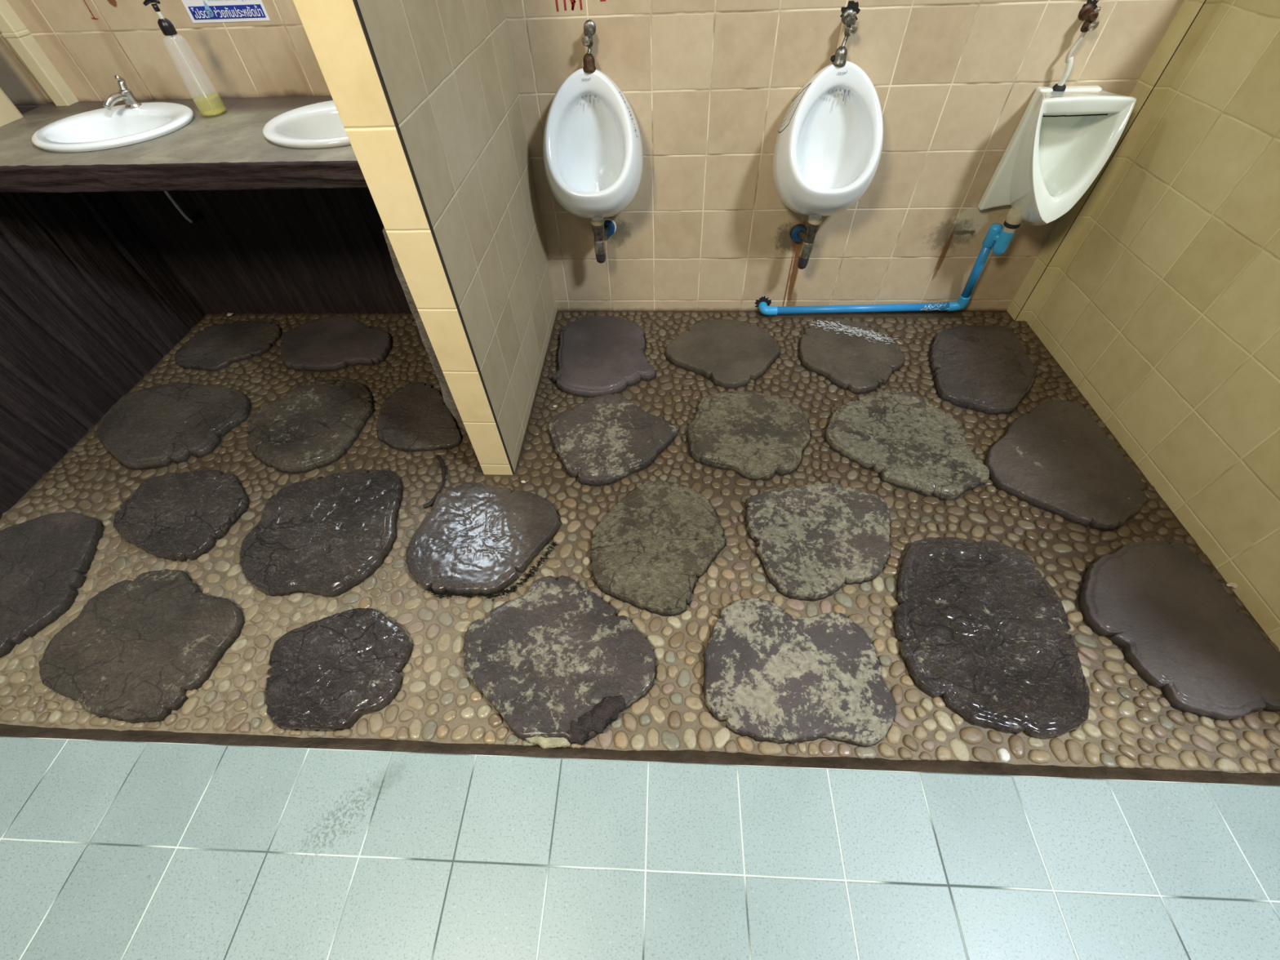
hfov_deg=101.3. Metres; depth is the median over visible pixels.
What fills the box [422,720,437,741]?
pebble
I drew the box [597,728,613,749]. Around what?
pebble
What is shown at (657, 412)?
pebble
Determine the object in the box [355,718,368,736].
pebble
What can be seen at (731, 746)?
pebble
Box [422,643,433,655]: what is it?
pebble
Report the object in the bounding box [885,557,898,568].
pebble
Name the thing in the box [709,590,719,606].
pebble
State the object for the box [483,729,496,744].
pebble
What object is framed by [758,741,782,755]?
pebble
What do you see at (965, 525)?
pebble
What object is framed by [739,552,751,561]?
pebble
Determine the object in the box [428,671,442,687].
pebble
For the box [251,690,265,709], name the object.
pebble
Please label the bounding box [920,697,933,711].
pebble
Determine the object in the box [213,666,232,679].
pebble
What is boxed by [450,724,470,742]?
pebble
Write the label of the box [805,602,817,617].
pebble
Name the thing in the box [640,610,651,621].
pebble
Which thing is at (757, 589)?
pebble
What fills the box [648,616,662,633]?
pebble
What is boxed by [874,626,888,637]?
pebble
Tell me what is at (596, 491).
pebble
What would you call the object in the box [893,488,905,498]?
pebble
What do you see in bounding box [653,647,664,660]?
pebble
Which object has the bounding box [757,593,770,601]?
pebble
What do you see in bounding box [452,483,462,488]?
pebble
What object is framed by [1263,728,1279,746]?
pebble
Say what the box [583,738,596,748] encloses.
pebble
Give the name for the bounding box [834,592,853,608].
pebble
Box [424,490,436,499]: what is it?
pebble
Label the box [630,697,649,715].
pebble
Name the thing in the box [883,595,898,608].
pebble
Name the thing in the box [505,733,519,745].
pebble
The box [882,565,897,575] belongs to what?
pebble
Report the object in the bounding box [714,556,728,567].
pebble
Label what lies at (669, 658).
pebble
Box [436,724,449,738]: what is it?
pebble
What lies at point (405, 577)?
pebble
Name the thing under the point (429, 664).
pebble
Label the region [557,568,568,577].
pebble
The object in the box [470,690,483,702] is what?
pebble
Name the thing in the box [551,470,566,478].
pebble
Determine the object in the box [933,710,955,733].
pebble
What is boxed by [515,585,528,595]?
pebble
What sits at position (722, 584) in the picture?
pebble
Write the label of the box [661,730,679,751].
pebble
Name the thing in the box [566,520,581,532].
pebble
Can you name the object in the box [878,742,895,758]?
pebble
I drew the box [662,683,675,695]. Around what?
pebble
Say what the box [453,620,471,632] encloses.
pebble
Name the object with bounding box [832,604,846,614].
pebble
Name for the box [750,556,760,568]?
pebble
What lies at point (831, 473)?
pebble
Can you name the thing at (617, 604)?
pebble
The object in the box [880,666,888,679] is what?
pebble
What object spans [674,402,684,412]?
pebble
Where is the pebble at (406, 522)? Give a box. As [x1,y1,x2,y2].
[398,517,414,527]
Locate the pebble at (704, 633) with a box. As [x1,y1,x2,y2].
[697,624,711,642]
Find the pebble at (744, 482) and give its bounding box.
[734,477,751,487]
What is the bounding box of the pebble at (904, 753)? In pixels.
[898,746,912,759]
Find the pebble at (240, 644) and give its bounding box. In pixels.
[230,638,248,651]
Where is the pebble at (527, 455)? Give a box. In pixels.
[522,452,537,459]
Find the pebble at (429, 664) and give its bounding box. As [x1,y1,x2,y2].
[422,655,437,673]
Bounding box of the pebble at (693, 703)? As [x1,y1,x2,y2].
[684,695,704,710]
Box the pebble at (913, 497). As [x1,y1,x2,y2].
[906,491,918,502]
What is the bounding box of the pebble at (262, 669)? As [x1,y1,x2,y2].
[256,663,271,675]
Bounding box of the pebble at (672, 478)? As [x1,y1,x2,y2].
[666,475,677,482]
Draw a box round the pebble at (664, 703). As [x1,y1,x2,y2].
[658,697,669,709]
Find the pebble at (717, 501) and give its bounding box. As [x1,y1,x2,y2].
[709,496,724,506]
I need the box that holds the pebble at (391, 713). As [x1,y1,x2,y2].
[384,704,399,724]
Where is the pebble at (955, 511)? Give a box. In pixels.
[946,506,964,516]
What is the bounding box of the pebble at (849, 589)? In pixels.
[842,584,856,595]
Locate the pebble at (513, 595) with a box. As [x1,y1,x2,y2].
[508,591,519,599]
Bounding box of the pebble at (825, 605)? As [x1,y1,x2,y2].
[819,600,831,613]
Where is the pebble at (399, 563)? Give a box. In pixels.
[391,559,406,568]
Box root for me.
[422,454,445,508]
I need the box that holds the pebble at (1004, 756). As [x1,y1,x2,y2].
[996,747,1010,762]
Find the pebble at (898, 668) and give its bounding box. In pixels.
[888,660,906,678]
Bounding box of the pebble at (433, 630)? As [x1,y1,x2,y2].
[426,623,440,639]
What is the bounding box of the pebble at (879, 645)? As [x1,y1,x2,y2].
[872,638,885,653]
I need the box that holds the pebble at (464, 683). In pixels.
[457,677,470,689]
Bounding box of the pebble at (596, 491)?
[591,486,601,496]
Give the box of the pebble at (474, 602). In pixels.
[466,595,482,609]
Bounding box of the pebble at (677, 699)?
[670,692,683,705]
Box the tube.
[163,191,204,224]
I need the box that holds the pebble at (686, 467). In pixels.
[681,462,692,474]
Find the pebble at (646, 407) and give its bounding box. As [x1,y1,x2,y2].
[640,404,651,412]
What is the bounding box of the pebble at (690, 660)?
[684,655,696,666]
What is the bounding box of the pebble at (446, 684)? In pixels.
[439,678,454,692]
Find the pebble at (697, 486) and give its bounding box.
[691,482,702,492]
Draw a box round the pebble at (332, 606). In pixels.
[326,597,337,613]
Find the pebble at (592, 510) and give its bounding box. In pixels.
[586,506,599,515]
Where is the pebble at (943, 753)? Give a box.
[935,746,951,760]
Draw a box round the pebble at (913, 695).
[904,688,921,703]
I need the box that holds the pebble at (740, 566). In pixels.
[732,561,747,571]
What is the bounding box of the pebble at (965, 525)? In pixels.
[959,519,972,533]
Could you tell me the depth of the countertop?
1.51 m
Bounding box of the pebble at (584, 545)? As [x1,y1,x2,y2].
[576,540,591,552]
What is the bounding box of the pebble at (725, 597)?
[720,591,730,607]
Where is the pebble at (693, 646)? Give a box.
[685,640,704,654]
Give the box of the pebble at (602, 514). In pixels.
[596,511,608,522]
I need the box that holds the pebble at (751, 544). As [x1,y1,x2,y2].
[746,538,756,551]
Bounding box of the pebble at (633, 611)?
[628,605,639,615]
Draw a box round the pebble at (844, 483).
[839,479,848,487]
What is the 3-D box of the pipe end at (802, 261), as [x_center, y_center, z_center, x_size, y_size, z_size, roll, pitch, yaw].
[0.658,-0.881,2.120,0.043,0.055,0.041,1,50,3]
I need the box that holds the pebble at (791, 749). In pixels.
[786,743,797,755]
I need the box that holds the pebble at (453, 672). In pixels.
[446,664,460,678]
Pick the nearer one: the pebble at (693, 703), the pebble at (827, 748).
the pebble at (827, 748)
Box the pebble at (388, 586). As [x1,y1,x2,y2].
[382,581,393,591]
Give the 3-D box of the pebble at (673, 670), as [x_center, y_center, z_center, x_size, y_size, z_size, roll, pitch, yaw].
[0.087,0.504,1.378,0.030,0.013,0.036,1,50,3]
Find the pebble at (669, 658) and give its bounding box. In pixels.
[664,650,675,664]
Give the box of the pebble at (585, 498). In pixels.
[580,493,593,503]
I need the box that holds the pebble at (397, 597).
[391,590,404,606]
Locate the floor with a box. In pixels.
[0,310,1279,959]
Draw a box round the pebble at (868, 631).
[862,626,873,639]
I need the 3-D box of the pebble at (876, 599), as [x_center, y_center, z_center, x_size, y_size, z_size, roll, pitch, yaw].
[0.670,0.339,1.490,0.036,0.015,0.035,1,50,3]
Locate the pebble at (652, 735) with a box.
[646,728,658,749]
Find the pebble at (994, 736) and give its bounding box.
[987,729,1003,744]
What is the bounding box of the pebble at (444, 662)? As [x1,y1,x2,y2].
[439,657,450,668]
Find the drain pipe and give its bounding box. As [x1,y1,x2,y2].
[758,207,1022,315]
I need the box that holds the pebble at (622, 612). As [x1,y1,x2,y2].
[617,608,629,618]
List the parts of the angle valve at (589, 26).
knob, stem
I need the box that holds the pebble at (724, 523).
[719,519,731,528]
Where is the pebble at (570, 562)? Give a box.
[564,557,575,568]
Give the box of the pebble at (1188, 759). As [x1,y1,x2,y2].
[1178,750,1198,769]
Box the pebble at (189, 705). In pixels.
[180,696,199,715]
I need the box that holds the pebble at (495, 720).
[488,713,502,728]
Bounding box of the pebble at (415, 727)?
[408,718,422,740]
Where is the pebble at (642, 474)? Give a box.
[637,470,648,479]
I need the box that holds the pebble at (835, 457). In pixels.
[829,452,840,463]
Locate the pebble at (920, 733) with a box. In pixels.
[913,725,927,740]
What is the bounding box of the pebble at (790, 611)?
[783,608,801,617]
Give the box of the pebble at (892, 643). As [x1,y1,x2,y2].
[886,636,899,655]
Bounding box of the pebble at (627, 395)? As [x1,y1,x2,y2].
[621,391,632,399]
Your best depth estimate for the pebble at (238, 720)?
1.33 m
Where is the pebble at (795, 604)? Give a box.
[785,598,804,611]
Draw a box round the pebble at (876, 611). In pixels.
[868,605,882,617]
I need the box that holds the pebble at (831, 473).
[825,470,840,478]
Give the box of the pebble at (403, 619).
[395,612,414,625]
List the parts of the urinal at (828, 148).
drain spout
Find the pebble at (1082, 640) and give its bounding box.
[1073,633,1097,648]
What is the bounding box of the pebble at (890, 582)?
[884,576,897,593]
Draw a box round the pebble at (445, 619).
[437,611,453,626]
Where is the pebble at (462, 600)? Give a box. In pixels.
[453,595,468,604]
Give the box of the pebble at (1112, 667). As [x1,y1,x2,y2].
[1102,660,1124,674]
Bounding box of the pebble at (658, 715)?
[648,704,666,724]
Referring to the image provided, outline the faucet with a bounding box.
[102,75,142,109]
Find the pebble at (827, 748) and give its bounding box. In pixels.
[818,739,835,755]
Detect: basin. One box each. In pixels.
[31,102,193,152]
[262,100,351,148]
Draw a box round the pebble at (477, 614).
[472,608,486,621]
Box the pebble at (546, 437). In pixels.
[541,432,551,443]
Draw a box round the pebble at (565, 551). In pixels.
[559,542,573,558]
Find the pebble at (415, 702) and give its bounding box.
[406,695,424,711]
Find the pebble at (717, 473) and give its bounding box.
[712,468,723,478]
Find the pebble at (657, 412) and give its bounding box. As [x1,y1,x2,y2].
[648,409,660,416]
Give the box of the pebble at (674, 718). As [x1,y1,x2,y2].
[668,710,681,729]
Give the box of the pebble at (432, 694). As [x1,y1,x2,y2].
[426,688,439,700]
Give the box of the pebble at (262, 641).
[253,634,271,648]
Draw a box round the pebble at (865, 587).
[859,582,871,592]
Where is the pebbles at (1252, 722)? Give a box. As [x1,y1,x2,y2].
[0,311,1279,773]
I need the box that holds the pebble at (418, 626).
[406,621,424,634]
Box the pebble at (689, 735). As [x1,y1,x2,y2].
[683,727,696,749]
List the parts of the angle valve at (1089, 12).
knob, stem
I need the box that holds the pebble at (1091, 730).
[1081,722,1101,738]
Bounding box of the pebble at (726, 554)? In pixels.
[721,550,734,561]
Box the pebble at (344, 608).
[335,604,354,613]
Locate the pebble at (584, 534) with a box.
[578,529,592,539]
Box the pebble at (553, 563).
[544,558,561,569]
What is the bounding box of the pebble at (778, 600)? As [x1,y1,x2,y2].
[773,595,783,608]
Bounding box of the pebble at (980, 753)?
[972,746,995,762]
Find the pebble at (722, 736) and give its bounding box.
[712,727,730,748]
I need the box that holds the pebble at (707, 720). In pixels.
[698,711,719,729]
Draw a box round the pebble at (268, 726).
[258,718,275,733]
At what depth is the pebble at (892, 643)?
1.40 m
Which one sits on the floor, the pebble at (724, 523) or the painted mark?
the pebble at (724, 523)
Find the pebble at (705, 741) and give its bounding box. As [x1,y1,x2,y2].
[697,728,713,751]
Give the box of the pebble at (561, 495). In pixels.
[555,492,566,500]
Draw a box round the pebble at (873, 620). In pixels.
[867,615,879,626]
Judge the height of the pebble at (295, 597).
0.015 m
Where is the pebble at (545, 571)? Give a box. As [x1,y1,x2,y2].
[540,567,555,577]
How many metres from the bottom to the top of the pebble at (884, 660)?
0.015 m
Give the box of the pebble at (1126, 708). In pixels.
[1117,699,1135,717]
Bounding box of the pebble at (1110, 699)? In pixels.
[1102,691,1120,706]
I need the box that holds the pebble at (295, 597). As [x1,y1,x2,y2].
[287,592,304,603]
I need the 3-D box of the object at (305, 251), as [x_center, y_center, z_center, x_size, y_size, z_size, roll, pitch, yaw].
[-1.318,-1.055,2.209,1.630,0.800,0.024,1,50,3]
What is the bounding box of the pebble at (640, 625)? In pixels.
[631,617,646,634]
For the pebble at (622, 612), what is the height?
0.015 m
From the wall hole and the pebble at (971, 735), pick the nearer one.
the pebble at (971, 735)
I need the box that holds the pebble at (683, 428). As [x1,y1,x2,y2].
[679,424,688,434]
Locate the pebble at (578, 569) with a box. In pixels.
[572,564,582,573]
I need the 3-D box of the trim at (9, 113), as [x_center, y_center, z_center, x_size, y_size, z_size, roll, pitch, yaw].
[-2.155,-1.257,1.582,0.050,0.364,0.300,1,50,3]
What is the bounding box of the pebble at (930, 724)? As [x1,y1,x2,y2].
[922,718,937,731]
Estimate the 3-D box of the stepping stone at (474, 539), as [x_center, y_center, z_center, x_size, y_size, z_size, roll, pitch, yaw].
[-0.484,0.183,1.651,0.466,0.044,0.426,1,50,3]
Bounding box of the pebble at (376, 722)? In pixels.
[368,712,384,733]
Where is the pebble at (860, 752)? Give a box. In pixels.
[854,746,876,758]
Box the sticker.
[181,0,270,22]
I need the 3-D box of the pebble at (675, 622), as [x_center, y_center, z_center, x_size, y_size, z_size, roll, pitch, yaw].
[0.097,0.396,1.467,0.046,0.013,0.029,29,57,23]
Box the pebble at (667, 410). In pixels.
[662,405,672,415]
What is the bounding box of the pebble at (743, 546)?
[738,542,748,551]
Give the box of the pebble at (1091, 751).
[1083,742,1099,765]
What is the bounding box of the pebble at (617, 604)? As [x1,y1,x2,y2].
[609,599,624,610]
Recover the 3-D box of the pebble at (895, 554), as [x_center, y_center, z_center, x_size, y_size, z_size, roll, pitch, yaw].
[0.768,0.224,1.582,0.044,0.014,0.031,26,56,22]
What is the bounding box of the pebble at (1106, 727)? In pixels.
[1098,720,1117,738]
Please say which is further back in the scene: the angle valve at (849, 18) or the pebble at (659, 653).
the angle valve at (849, 18)
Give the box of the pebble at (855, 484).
[848,480,864,488]
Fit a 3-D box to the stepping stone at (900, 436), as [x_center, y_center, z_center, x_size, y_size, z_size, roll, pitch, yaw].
[0.941,-0.130,1.850,0.452,0.048,0.524,-27,54,-19]
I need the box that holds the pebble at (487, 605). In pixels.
[482,597,493,613]
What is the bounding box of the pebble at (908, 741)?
[902,734,918,751]
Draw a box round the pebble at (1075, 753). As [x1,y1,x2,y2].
[1065,739,1084,764]
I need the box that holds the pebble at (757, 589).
[751,583,764,595]
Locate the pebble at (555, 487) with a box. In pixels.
[548,482,560,493]
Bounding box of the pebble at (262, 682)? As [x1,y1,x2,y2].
[257,674,270,688]
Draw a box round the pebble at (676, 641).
[669,631,684,648]
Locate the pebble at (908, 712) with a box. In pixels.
[901,706,916,721]
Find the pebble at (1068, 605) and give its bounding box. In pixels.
[1061,599,1075,613]
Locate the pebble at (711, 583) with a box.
[706,578,716,588]
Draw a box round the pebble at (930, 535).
[924,532,940,538]
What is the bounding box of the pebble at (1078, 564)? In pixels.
[1071,555,1086,573]
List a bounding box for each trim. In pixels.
[0,0,79,106]
[0,87,23,126]
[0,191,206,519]
[0,723,1279,786]
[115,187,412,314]
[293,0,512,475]
[352,0,514,474]
[382,226,466,432]
[1014,0,1206,320]
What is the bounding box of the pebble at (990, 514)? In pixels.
[983,508,999,522]
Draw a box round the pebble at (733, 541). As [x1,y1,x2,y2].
[724,537,738,546]
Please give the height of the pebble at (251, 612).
0.009 m
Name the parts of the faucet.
spout, lever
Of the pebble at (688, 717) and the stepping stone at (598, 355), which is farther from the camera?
the stepping stone at (598, 355)
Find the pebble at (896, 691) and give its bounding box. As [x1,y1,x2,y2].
[890,684,903,705]
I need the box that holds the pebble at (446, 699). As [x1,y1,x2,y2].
[440,692,454,706]
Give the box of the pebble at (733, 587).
[728,581,738,592]
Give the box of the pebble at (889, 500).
[883,496,893,508]
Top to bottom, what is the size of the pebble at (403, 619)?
0.011 m
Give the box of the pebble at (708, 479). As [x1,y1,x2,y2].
[702,475,712,484]
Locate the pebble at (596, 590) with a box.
[588,586,601,597]
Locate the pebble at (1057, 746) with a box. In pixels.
[1048,737,1068,762]
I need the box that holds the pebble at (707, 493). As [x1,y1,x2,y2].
[700,488,714,499]
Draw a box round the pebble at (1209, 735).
[1193,724,1219,743]
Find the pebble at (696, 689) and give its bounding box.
[690,682,702,695]
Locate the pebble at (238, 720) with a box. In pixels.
[225,712,248,732]
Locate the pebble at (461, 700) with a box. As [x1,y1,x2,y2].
[456,693,467,707]
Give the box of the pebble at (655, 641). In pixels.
[646,634,665,647]
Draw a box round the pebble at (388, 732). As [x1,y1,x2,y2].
[378,726,396,738]
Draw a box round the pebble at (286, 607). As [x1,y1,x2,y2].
[278,602,293,613]
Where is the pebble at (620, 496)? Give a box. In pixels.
[617,493,627,502]
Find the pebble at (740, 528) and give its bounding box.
[736,524,747,537]
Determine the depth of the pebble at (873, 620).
1.45 m
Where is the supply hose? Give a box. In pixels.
[1057,31,1086,85]
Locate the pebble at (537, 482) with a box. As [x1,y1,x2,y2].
[530,477,542,486]
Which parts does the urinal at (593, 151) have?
drain spout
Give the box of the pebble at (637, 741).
[631,733,645,751]
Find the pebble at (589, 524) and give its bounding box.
[584,518,597,531]
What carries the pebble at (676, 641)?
on the floor
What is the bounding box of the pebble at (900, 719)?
[893,711,910,728]
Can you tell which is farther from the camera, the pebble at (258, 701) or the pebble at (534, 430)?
the pebble at (534, 430)
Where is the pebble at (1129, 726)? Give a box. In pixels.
[1117,717,1139,735]
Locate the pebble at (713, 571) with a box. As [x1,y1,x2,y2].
[706,564,718,578]
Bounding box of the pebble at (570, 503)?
[562,497,577,508]
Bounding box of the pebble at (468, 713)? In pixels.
[460,706,475,719]
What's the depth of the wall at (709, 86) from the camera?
1.82 m
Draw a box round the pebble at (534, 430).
[527,424,540,435]
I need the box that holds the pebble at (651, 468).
[646,464,658,473]
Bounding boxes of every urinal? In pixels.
[542,53,643,221]
[772,45,883,220]
[977,83,1136,225]
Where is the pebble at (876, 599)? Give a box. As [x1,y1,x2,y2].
[868,593,882,605]
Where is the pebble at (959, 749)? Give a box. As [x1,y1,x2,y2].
[949,737,969,760]
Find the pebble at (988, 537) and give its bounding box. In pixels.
[984,534,999,542]
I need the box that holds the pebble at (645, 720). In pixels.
[639,713,651,726]
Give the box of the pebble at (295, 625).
[286,622,303,631]
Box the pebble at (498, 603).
[493,600,506,608]
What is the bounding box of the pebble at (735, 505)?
[729,499,743,513]
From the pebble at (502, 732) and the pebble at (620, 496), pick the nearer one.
the pebble at (502, 732)
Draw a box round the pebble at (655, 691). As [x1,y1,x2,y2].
[648,684,660,698]
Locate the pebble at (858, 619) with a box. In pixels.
[848,613,864,625]
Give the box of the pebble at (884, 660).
[878,655,891,666]
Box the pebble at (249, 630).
[240,623,258,636]
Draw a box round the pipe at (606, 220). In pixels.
[604,217,616,232]
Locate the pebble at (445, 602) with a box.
[440,595,450,608]
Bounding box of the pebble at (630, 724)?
[622,712,637,732]
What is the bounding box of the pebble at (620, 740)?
[613,730,628,750]
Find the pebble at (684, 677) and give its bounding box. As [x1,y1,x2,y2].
[676,667,690,688]
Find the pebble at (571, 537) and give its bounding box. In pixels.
[566,533,577,542]
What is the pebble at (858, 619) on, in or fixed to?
on the floor
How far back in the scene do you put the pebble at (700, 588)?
1.52 m
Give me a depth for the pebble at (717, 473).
1.80 m
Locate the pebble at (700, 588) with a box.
[693,584,706,595]
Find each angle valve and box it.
[581,19,595,53]
[840,0,860,46]
[1078,0,1101,32]
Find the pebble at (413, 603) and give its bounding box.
[404,597,422,609]
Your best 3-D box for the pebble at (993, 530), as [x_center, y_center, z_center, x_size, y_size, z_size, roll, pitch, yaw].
[1.106,0.155,1.625,0.050,0.014,0.034,1,50,3]
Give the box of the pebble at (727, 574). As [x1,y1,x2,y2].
[720,568,735,580]
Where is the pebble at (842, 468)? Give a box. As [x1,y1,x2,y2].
[836,464,848,473]
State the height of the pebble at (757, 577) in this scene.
0.014 m
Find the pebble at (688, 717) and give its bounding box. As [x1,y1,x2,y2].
[682,711,697,722]
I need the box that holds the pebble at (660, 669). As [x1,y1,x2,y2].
[655,663,666,682]
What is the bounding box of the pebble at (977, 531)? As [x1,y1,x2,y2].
[970,524,984,538]
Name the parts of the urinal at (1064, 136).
plate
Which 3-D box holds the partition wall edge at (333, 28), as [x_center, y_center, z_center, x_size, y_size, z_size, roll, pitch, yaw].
[-0.519,-0.494,1.270,0.103,1.520,0.009,1,50,3]
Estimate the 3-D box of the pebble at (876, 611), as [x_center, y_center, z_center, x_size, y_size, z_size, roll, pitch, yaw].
[0.658,0.366,1.468,0.034,0.013,0.035,1,50,3]
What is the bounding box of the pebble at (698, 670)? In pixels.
[692,660,704,679]
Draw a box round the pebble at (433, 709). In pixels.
[426,702,439,717]
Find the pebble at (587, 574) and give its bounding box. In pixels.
[582,568,592,579]
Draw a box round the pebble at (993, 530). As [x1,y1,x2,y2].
[988,524,1004,534]
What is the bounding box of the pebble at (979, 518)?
[967,512,987,524]
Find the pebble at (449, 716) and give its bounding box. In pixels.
[442,709,457,722]
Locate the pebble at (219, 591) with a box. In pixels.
[209,585,225,597]
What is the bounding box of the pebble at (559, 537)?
[553,531,565,544]
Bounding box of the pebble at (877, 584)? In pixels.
[871,576,884,591]
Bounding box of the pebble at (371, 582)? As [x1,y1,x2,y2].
[362,575,377,591]
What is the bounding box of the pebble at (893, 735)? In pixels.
[885,724,902,745]
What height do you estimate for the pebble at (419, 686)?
0.010 m
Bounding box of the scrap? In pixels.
[1226,582,1238,588]
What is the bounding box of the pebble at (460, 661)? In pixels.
[455,656,464,668]
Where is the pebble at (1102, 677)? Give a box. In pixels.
[1093,669,1114,689]
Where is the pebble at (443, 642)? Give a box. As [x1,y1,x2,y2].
[436,632,451,651]
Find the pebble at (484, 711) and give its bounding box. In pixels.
[476,704,491,719]
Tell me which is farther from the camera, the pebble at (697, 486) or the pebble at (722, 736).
the pebble at (697, 486)
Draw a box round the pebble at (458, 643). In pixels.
[452,635,464,653]
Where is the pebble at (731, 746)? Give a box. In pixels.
[724,739,738,752]
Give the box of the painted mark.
[83,0,97,19]
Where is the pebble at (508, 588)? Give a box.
[497,586,511,598]
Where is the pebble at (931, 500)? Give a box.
[921,496,939,505]
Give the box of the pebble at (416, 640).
[411,634,424,645]
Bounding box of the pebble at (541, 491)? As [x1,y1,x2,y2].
[537,487,546,497]
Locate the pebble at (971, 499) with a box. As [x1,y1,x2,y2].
[963,493,981,505]
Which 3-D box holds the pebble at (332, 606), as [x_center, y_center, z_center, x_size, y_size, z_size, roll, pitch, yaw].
[-0.898,0.366,1.533,0.032,0.011,0.047,1,50,3]
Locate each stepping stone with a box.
[0,511,104,657]
[38,568,244,724]
[96,382,251,470]
[113,469,249,562]
[174,320,281,371]
[239,469,403,597]
[247,379,374,474]
[264,608,413,732]
[280,315,392,372]
[376,382,462,452]
[405,482,560,601]
[463,575,656,748]
[548,393,677,486]
[552,315,655,398]
[590,480,725,616]
[665,319,780,389]
[687,391,809,480]
[702,597,896,746]
[744,483,889,601]
[798,319,904,395]
[824,390,989,501]
[893,537,1089,739]
[928,324,1036,415]
[983,400,1145,531]
[1077,539,1279,720]
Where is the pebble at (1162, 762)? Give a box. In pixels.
[1154,755,1181,769]
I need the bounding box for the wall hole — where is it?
[755,296,771,310]
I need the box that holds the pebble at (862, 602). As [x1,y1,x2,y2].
[855,594,869,609]
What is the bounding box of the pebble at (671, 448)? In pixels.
[666,444,679,453]
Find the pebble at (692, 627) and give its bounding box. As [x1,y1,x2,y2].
[686,620,698,637]
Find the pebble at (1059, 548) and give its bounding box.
[1051,543,1072,553]
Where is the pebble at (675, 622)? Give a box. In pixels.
[666,616,682,628]
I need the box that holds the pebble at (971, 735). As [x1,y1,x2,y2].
[960,726,984,744]
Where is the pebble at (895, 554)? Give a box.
[888,548,902,559]
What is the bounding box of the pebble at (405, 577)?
[395,572,410,586]
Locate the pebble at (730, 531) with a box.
[723,527,735,537]
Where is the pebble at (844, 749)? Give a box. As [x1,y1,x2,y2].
[837,742,851,756]
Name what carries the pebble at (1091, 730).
on the floor
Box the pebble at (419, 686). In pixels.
[408,680,426,693]
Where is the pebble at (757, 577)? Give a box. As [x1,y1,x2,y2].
[751,572,766,583]
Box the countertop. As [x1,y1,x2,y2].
[0,95,368,193]
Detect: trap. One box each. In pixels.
[591,217,616,263]
[789,217,822,269]
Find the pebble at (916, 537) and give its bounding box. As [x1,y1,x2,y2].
[909,533,923,542]
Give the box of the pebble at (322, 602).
[315,595,328,610]
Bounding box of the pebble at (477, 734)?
[471,726,485,742]
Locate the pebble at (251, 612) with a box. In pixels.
[244,604,259,620]
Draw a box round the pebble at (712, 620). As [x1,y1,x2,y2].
[707,615,718,626]
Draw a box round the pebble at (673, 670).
[667,665,679,679]
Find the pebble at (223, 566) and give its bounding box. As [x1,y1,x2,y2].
[213,560,231,572]
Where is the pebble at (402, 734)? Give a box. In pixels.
[395,726,408,740]
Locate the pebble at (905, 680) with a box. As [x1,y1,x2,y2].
[900,675,914,687]
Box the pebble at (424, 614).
[417,607,434,621]
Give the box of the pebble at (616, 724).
[610,716,622,728]
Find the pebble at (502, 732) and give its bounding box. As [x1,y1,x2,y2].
[496,726,508,741]
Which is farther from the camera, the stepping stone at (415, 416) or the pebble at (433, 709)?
the stepping stone at (415, 416)
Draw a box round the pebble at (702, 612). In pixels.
[695,604,709,619]
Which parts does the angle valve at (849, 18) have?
knob, stem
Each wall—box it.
[0,0,1184,311]
[356,0,556,471]
[1006,0,1279,651]
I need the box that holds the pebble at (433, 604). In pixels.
[425,598,439,611]
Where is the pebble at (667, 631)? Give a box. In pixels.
[662,626,672,637]
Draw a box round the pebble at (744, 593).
[739,589,752,598]
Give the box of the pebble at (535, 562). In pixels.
[533,554,544,568]
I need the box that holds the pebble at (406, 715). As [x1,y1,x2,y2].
[399,709,414,721]
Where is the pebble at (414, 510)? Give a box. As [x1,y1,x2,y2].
[408,505,421,515]
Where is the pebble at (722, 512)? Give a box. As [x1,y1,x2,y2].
[715,506,730,517]
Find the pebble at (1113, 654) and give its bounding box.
[1102,648,1124,661]
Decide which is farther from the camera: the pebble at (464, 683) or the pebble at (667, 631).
the pebble at (667, 631)
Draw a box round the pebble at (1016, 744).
[1008,734,1025,759]
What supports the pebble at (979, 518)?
on the floor
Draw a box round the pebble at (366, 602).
[359,596,372,608]
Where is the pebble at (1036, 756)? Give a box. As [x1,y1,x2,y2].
[1028,749,1051,764]
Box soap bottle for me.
[142,0,225,115]
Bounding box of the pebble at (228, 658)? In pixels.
[220,653,240,664]
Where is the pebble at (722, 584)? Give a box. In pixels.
[718,578,727,589]
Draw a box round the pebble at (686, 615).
[680,610,691,620]
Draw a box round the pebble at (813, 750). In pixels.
[808,742,819,755]
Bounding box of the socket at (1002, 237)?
[992,228,1015,254]
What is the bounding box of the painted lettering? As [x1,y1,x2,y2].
[555,0,582,11]
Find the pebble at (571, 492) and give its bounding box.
[565,487,578,497]
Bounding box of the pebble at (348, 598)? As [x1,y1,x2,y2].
[340,592,360,604]
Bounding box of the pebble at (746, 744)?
[737,736,754,752]

